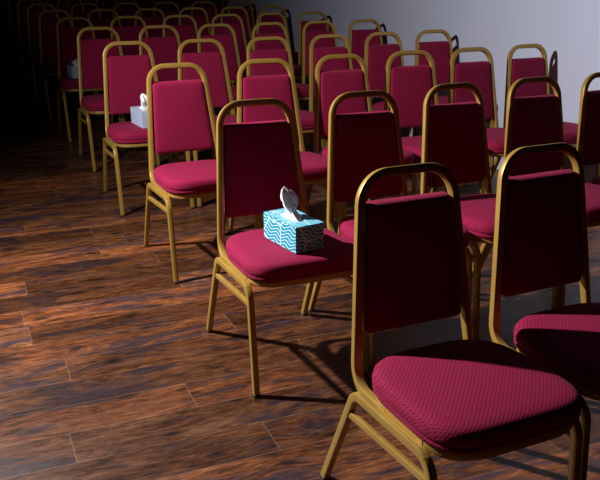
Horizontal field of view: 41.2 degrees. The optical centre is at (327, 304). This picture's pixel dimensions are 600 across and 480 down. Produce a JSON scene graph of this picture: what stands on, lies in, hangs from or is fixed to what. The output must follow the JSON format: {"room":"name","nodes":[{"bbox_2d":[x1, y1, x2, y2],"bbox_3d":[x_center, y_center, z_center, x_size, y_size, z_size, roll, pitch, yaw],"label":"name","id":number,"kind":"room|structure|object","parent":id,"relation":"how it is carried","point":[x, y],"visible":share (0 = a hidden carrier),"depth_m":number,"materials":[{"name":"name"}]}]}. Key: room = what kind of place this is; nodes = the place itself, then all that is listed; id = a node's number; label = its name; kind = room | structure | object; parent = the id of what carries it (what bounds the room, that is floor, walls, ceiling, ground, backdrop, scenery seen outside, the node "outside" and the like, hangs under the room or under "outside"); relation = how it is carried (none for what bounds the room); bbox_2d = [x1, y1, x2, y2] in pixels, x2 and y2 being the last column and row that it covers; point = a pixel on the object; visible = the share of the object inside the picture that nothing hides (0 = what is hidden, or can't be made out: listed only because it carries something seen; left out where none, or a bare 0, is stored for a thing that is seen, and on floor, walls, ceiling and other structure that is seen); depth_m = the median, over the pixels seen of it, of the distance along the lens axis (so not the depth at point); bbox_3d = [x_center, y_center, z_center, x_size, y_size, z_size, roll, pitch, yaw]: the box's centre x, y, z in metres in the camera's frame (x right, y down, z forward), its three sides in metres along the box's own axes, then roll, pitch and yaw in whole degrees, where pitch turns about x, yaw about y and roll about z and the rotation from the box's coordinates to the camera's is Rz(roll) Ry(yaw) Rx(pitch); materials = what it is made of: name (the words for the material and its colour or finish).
{"room":"funeral home chapel","nodes":[
{"label":"funeral home chapel","id":0,"kind":"room"},
{"bbox_2d":[0,0,200,67],"bbox_3d":[-4.740,-4.464,9.868,6.400,3.000,0.120,-10,26,-22],"label":"wall","id":1,"kind":"structure","parent":0,"point":[5,62],"depth_m":10.54,"materials":[{"name":"paint"}]},
{"bbox_2d":[0,67,599,479],"bbox_3d":[1.046,-1.763,7.572,17.544,0.001,18.183,1,24,0],"label":"floor","id":2,"kind":"structure","parent":0,"point":[111,368],"depth_m":3.20,"materials":[{"name":"brown wood"}]},
{"bbox_2d":[17,0,64,87],"bbox_3d":[-3.332,-3.003,9.158,0.442,0.930,0.613,-10,26,-23],"label":"banquet chair","id":3,"kind":"object","parent":2,"relation":"on","point":[21,10],"visible":0.46,"depth_m":9.18,"materials":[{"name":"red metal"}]},
{"bbox_2d":[26,3,79,102],"bbox_3d":[-2.891,-2.618,8.287,0.442,0.930,0.613,-10,26,-23],"label":"banquet chair","id":4,"kind":"object","parent":2,"relation":"on","point":[32,17],"visible":0.46,"depth_m":8.31,"materials":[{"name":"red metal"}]},
{"bbox_2d":[44,0,69,62],"bbox_3d":[-3.386,-3.464,10.209,0.442,0.930,0.613,-10,26,-23],"label":"banquet chair","id":5,"kind":"object","parent":2,"relation":"on","point":[62,3],"visible":0.03,"depth_m":10.24,"materials":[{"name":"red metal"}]},
{"bbox_2d":[38,9,98,120],"bbox_3d":[-2.453,-2.228,7.408,0.442,0.930,0.613,-10,26,-23],"label":"banquet chair","id":6,"kind":"object","parent":2,"relation":"on","point":[46,27],"visible":0.47,"depth_m":7.44,"materials":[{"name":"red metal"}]},
{"bbox_2d":[56,0,83,76],"bbox_3d":[-2.934,-3.078,9.336,0.442,0.930,0.613,-10,26,-23],"label":"banquet chair","id":7,"kind":"object","parent":2,"relation":"on","point":[66,8],"visible":0.1,"depth_m":9.37,"materials":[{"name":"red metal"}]},
{"bbox_2d":[71,3,100,26],"bbox_3d":[-2.492,-2.691,8.463,0.442,0.930,0.613,-10,26,-22],"label":"banquet chair","id":8,"kind":"object","parent":2,"relation":"on","point":[77,23],"visible":0.1,"depth_m":8.50,"materials":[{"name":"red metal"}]},
{"bbox_2d":[55,17,121,142],"bbox_3d":[-2.010,-1.865,6.588,0.442,0.930,0.613,-10,26,-23],"label":"banquet chair","id":9,"kind":"object","parent":2,"relation":"on","point":[66,38],"visible":0.48,"depth_m":6.62,"materials":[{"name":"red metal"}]},
{"bbox_2d":[67,59,81,77],"bbox_3d":[-2.026,-1.906,6.431,0.113,0.138,0.154,-13,27,-28],"label":"tissue box","id":10,"kind":"object","parent":9,"relation":"on","point":[72,70],"visible":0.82,"depth_m":6.39,"materials":[{"name":"white"}]},
{"bbox_2d":[80,0,103,10],"bbox_3d":[-2.988,-3.539,10.388,0.442,0.930,0.613,-11,26,-24],"label":"banquet chair","id":11,"kind":"object","parent":2,"relation":"on","point":[101,2],"visible":0.05,"depth_m":10.43,"materials":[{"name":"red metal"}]},
{"bbox_2d":[87,9,120,117],"bbox_3d":[-2.050,-2.302,7.585,0.442,0.930,0.613,-10,26,-23],"label":"banquet chair","id":12,"kind":"object","parent":2,"relation":"on","point":[96,22],"visible":0.16,"depth_m":7.63,"materials":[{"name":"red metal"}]},
{"bbox_2d":[95,0,120,17],"bbox_3d":[-2.536,-3.152,9.516,0.442,0.930,0.613,-11,26,-24],"label":"banquet chair","id":13,"kind":"object","parent":2,"relation":"on","point":[103,14],"visible":0.02,"depth_m":9.56,"materials":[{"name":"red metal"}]},
{"bbox_2d":[77,27,155,172],"bbox_3d":[-1.560,-1.482,5.723,0.442,0.930,0.613,-10,26,-23],"label":"banquet chair","id":14,"kind":"object","parent":2,"relation":"on","point":[89,51],"visible":0.5,"depth_m":5.76,"materials":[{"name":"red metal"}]},
{"bbox_2d":[114,0,136,9],"bbox_3d":[-2.593,-3.614,10.570,0.442,0.930,0.613,-11,26,-25],"label":"banquet chair","id":15,"kind":"object","parent":2,"relation":"on","point":[123,7],"visible":0.04,"depth_m":10.62,"materials":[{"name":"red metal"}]},
{"bbox_2d":[113,2,141,25],"bbox_3d":[-2.087,-2.763,8.636,0.442,0.930,0.613,-11,26,-24],"label":"banquet chair","id":16,"kind":"object","parent":2,"relation":"on","point":[124,22],"visible":0.1,"depth_m":8.68,"materials":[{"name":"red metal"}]},
{"bbox_2d":[110,16,147,123],"bbox_3d":[-1.607,-1.938,6.763,0.442,0.930,0.613,-10,26,-23],"label":"banquet chair","id":17,"kind":"object","parent":2,"relation":"on","point":[126,33],"visible":0.12,"depth_m":6.82,"materials":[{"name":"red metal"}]},
{"bbox_2d":[131,0,156,16],"bbox_3d":[-2.141,-3.229,9.700,0.442,0.930,0.613,-11,26,-25],"label":"banquet chair","id":18,"kind":"object","parent":2,"relation":"on","point":[143,13],"visible":0.06,"depth_m":9.76,"materials":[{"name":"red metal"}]},
{"bbox_2d":[103,41,194,216],"bbox_3d":[-1.120,-1.074,4.801,0.442,0.930,0.613,-10,26,-22],"label":"banquet chair","id":19,"kind":"object","parent":2,"relation":"on","point":[125,83],"visible":0.57,"depth_m":4.84,"materials":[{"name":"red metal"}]},
{"bbox_2d":[130,93,147,127],"bbox_3d":[-1.064,-1.139,4.650,0.113,0.180,0.205,-13,27,-28],"label":"tissue box","id":20,"kind":"object","parent":19,"relation":"on","point":[138,113],"visible":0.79,"depth_m":4.62,"materials":[{"name":"white cardboard"}]},
{"bbox_2d":[134,8,166,36],"bbox_3d":[-1.644,-2.374,7.759,0.442,0.930,0.613,-10,26,-23],"label":"banquet chair","id":21,"kind":"object","parent":2,"relation":"on","point":[148,20],"visible":0.11,"depth_m":7.82,"materials":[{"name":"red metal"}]},
{"bbox_2d":[146,0,166,9],"bbox_3d":[-2.203,-3.695,10.763,0.442,0.930,0.613,-11,26,-25],"label":"banquet chair","id":22,"kind":"object","parent":2,"relation":"on","point":[159,6],"visible":0.03,"depth_m":10.82,"materials":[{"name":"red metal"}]},
{"bbox_2d":[153,1,179,24],"bbox_3d":[-1.690,-2.840,8.821,0.442,0.930,0.613,-11,26,-25],"label":"banquet chair","id":23,"kind":"object","parent":2,"relation":"on","point":[172,21],"visible":0.16,"depth_m":8.88,"materials":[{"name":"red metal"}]},
{"bbox_2d":[137,25,215,166],"bbox_3d":[-1.156,-1.556,5.903,0.442,0.930,0.613,-11,26,-24],"label":"banquet chair","id":24,"kind":"object","parent":2,"relation":"on","point":[164,49],"visible":0.17,"depth_m":5.97,"materials":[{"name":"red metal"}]},
{"bbox_2d":[167,0,190,15],"bbox_3d":[-1.749,-3.309,9.892,0.442,0.930,0.613,-11,26,-25],"label":"banquet chair","id":25,"kind":"object","parent":2,"relation":"on","point":[169,6],"visible":0.06,"depth_m":9.96,"materials":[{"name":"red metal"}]},
{"bbox_2d":[178,0,200,6],"bbox_3d":[-1.815,-3.776,10.957,0.442,0.930,0.613,-11,26,-25],"label":"banquet chair","id":26,"kind":"object","parent":2,"relation":"on","point":[179,1],"visible":0.02,"depth_m":11.01,"materials":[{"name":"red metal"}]},
{"bbox_2d":[162,15,223,108],"bbox_3d":[-1.200,-2.008,6.932,0.442,0.930,0.613,-10,26,-22],"label":"banquet chair","id":27,"kind":"object","parent":2,"relation":"on","point":[185,32],"visible":0.09,"depth_m":7.00,"materials":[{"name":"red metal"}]},
{"bbox_2d":[144,62,259,283],"bbox_3d":[-0.636,-0.657,3.861,0.442,0.930,0.613,-10,26,-24],"label":"banquet chair","id":28,"kind":"object","parent":2,"relation":"on","point":[178,111],"visible":0.71,"depth_m":3.90,"materials":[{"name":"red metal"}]},
{"bbox_2d":[191,1,218,30],"bbox_3d":[-1.298,-2.921,9.015,0.442,0.930,0.613,-12,26,-26],"label":"banquet chair","id":29,"kind":"object","parent":2,"relation":"on","point":[211,13],"visible":0.09,"depth_m":9.07,"materials":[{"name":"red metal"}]},
{"bbox_2d":[175,38,236,207],"bbox_3d":[-0.701,-1.147,4.979,0.442,0.930,0.613,-10,26,-22],"label":"banquet chair","id":30,"kind":"object","parent":2,"relation":"on","point":[214,64],"visible":0.23,"depth_m":5.05,"materials":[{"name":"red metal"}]},
{"bbox_2d":[178,7,233,85],"bbox_3d":[-1.242,-2.449,7.938,0.442,0.930,0.613,-11,26,-25],"label":"banquet chair","id":31,"kind":"object","parent":2,"relation":"on","point":[200,20],"visible":0.1,"depth_m":8.00,"materials":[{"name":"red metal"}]},
{"bbox_2d":[200,0,224,22],"bbox_3d":[-1.362,-3.389,10.085,0.442,0.930,0.613,-11,26,-25],"label":"banquet chair","id":32,"kind":"object","parent":2,"relation":"on","point":[219,6],"visible":0.06,"depth_m":10.15,"materials":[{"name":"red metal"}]},
{"bbox_2d":[197,23,242,159],"bbox_3d":[-0.754,-1.631,6.083,0.442,0.930,0.613,-10,26,-24],"label":"banquet chair","id":33,"kind":"object","parent":2,"relation":"on","point":[229,42],"visible":0.22,"depth_m":6.15,"materials":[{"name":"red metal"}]},
{"bbox_2d":[211,14,246,114],"bbox_3d":[-0.788,-2.081,7.110,0.442,0.930,0.613,-12,27,-26],"label":"banquet chair","id":34,"kind":"object","parent":2,"relation":"on","point":[238,28],"visible":0.2,"depth_m":7.19,"materials":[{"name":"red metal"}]},
{"bbox_2d":[220,6,251,85],"bbox_3d":[-0.845,-2.529,8.131,0.442,0.930,0.613,-12,27,-27],"label":"banquet chair","id":35,"kind":"object","parent":2,"relation":"on","point":[245,19],"visible":0.12,"depth_m":8.20,"materials":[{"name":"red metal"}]},
{"bbox_2d":[227,0,255,50],"bbox_3d":[-0.912,-3.001,9.207,0.442,0.930,0.613,-11,26,-25],"label":"banquet chair","id":36,"kind":"object","parent":2,"relation":"on","point":[249,10],"visible":0.09,"depth_m":9.27,"materials":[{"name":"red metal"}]},
{"bbox_2d":[256,12,308,83],"bbox_3d":[-0.405,-2.168,7.316,0.442,0.930,0.613,-12,27,-27],"label":"banquet chair","id":37,"kind":"object","parent":2,"relation":"on","point":[297,69],"visible":0.27,"depth_m":7.33,"materials":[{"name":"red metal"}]},
{"bbox_2d":[228,58,341,234],"bbox_3d":[-0.231,-0.737,4.053,0.442,0.930,0.613,-9,25,-20],"label":"banquet chair","id":38,"kind":"object","parent":2,"relation":"on","point":[282,87],"visible":0.37,"depth_m":4.10,"materials":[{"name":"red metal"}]},
{"bbox_2d":[259,5,313,101],"bbox_3d":[-0.470,-2.616,8.339,0.442,0.930,0.613,-11,26,-25],"label":"banquet chair","id":39,"kind":"object","parent":2,"relation":"on","point":[274,18],"visible":0.25,"depth_m":8.36,"materials":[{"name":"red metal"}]},
{"bbox_2d":[206,98,367,397],"bbox_3d":[-0.169,-0.236,2.911,0.442,0.930,0.613,-10,26,-22],"label":"banquet chair","id":40,"kind":"object","parent":2,"relation":"on","point":[256,160],"visible":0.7,"depth_m":2.94,"materials":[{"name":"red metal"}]},
{"bbox_2d":[264,186,323,253],"bbox_3d":[-0.120,-0.310,2.751,0.112,0.201,0.213,-15,28,-31],"label":"tissue box","id":41,"kind":"object","parent":40,"relation":"on","point":[294,230],"visible":1,"depth_m":2.72,"materials":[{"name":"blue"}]},
{"bbox_2d":[246,36,327,143],"bbox_3d":[-0.284,-1.222,5.158,0.442,0.930,0.613,-11,26,-24],"label":"banquet chair","id":42,"kind":"object","parent":2,"relation":"on","point":[307,117],"visible":0.23,"depth_m":5.19,"materials":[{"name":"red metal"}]},
{"bbox_2d":[251,22,324,149],"bbox_3d":[-0.349,-1.708,6.268,0.442,0.930,0.613,-12,26,-26],"label":"banquet chair","id":43,"kind":"object","parent":2,"relation":"on","point":[302,89],"visible":0.3,"depth_m":6.29,"materials":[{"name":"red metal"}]},
{"bbox_2d":[298,11,328,81],"bbox_3d":[-0.033,-2.255,7.524,0.442,0.930,0.613,-11,26,-25],"label":"banquet chair","id":44,"kind":"object","parent":2,"relation":"on","point":[312,27],"visible":0.11,"depth_m":7.56,"materials":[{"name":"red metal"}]},
{"bbox_2d":[299,20,371,146],"bbox_3d":[0.041,-1.791,6.466,0.442,0.930,0.613,-12,26,-26],"label":"banquet chair","id":45,"kind":"object","parent":2,"relation":"on","point":[307,37],"visible":0.14,"depth_m":6.50,"materials":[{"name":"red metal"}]},
{"bbox_2d":[304,34,383,150],"bbox_3d":[0.126,-1.301,5.349,0.442,0.930,0.613,-12,27,-26],"label":"banquet chair","id":46,"kind":"object","parent":2,"relation":"on","point":[315,54],"visible":0.18,"depth_m":5.39,"materials":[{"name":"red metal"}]},
{"bbox_2d":[308,54,417,219],"bbox_3d":[0.169,-0.828,4.271,0.442,0.930,0.613,-10,26,-22],"label":"banquet chair","id":47,"kind":"object","parent":2,"relation":"on","point":[329,85],"visible":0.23,"depth_m":4.32,"materials":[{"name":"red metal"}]},
{"bbox_2d":[348,19,415,135],"bbox_3d":[0.419,-1.875,6.667,0.442,0.930,0.613,-11,26,-24],"label":"banquet chair","id":48,"kind":"object","parent":2,"relation":"on","point":[357,38],"visible":0.14,"depth_m":6.70,"materials":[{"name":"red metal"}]},
{"bbox_2d":[364,32,410,136],"bbox_3d":[0.509,-1.390,5.562,0.442,0.930,0.613,-13,27,-27],"label":"banquet chair","id":49,"kind":"object","parent":2,"relation":"on","point":[376,57],"visible":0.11,"depth_m":5.60,"materials":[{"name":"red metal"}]},
{"bbox_2d":[308,90,472,368],"bbox_3d":[0.244,-0.321,3.114,0.442,0.930,0.613,-10,26,-23],"label":"banquet chair","id":50,"kind":"object","parent":2,"relation":"on","point":[360,144],"visible":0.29,"depth_m":3.17,"materials":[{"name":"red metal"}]},
{"bbox_2d":[373,50,483,199],"bbox_3d":[0.559,-0.911,4.469,0.442,0.930,0.613,-9,25,-21],"label":"banquet chair","id":51,"kind":"object","parent":2,"relation":"on","point":[409,86],"visible":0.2,"depth_m":4.53,"materials":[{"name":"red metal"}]},
{"bbox_2d":[408,29,493,168],"bbox_3d":[0.879,-1.479,5.773,0.442,0.930,0.613,-11,26,-25],"label":"banquet chair","id":52,"kind":"object","parent":2,"relation":"on","point":[441,52],"visible":0.2,"depth_m":5.83,"materials":[{"name":"red fabric"}]},
{"bbox_2d":[320,162,582,479],"bbox_3d":[0.311,0.162,2.012,0.442,0.930,0.613,-11,26,-24],"label":"banquet chair","id":53,"kind":"object","parent":2,"relation":"on","point":[469,398],"visible":1,"depth_m":2.00,"materials":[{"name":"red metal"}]},
{"bbox_2d":[430,47,546,193],"bbox_3d":[0.959,-0.996,4.671,0.442,0.930,0.613,-11,26,-25],"label":"banquet chair","id":54,"kind":"object","parent":2,"relation":"on","point":[480,74],"visible":0.32,"depth_m":4.72,"materials":[{"name":"red fabric"}]},
{"bbox_2d":[420,82,559,339],"bbox_3d":[0.647,-0.414,3.335,0.442,0.930,0.613,-12,27,-26],"label":"banquet chair","id":55,"kind":"object","parent":2,"relation":"on","point":[454,135],"visible":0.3,"depth_m":3.37,"materials":[{"name":"red fabric"}]},
{"bbox_2d":[481,76,599,306],"bbox_3d":[1.042,-0.496,3.532,0.442,0.930,0.613,-12,27,-26],"label":"banquet chair","id":56,"kind":"object","parent":2,"relation":"on","point":[530,120],"visible":0.37,"depth_m":3.58,"materials":[{"name":"red fabric"}]},
{"bbox_2d":[489,143,599,479],"bbox_3d":[0.723,0.062,2.249,0.442,0.930,0.613,-11,26,-25],"label":"banquet chair","id":57,"kind":"object","parent":2,"relation":"on","point":[541,235],"visible":0.84,"depth_m":2.29,"materials":[{"name":"red fabric"}]},
{"bbox_2d":[491,44,599,179],"bbox_3d":[1.343,-1.082,4.877,0.442,0.930,0.613,-12,26,-26],"label":"banquet chair","id":58,"kind":"object","parent":2,"relation":"on","point":[519,68],"visible":0.2,"depth_m":4.91,"materials":[{"name":"red fabric"}]},
{"bbox_2d":[576,72,599,184],"bbox_3d":[1.428,-0.578,3.727,0.442,0.930,0.613,-12,27,-26],"label":"banquet chair","id":59,"kind":"object","parent":2,"relation":"on","point":[588,136],"visible":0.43,"depth_m":3.74,"materials":[{"name":"gold metal"}]},
{"bbox_2d":[203,0,599,182],"bbox_3d":[0.179,-3.317,7.360,0.120,3.000,8.900,-10,26,-23],"label":"wall","id":60,"kind":"structure","parent":0,"point":[568,31],"depth_m":5.61,"materials":[{"name":"white paint"}]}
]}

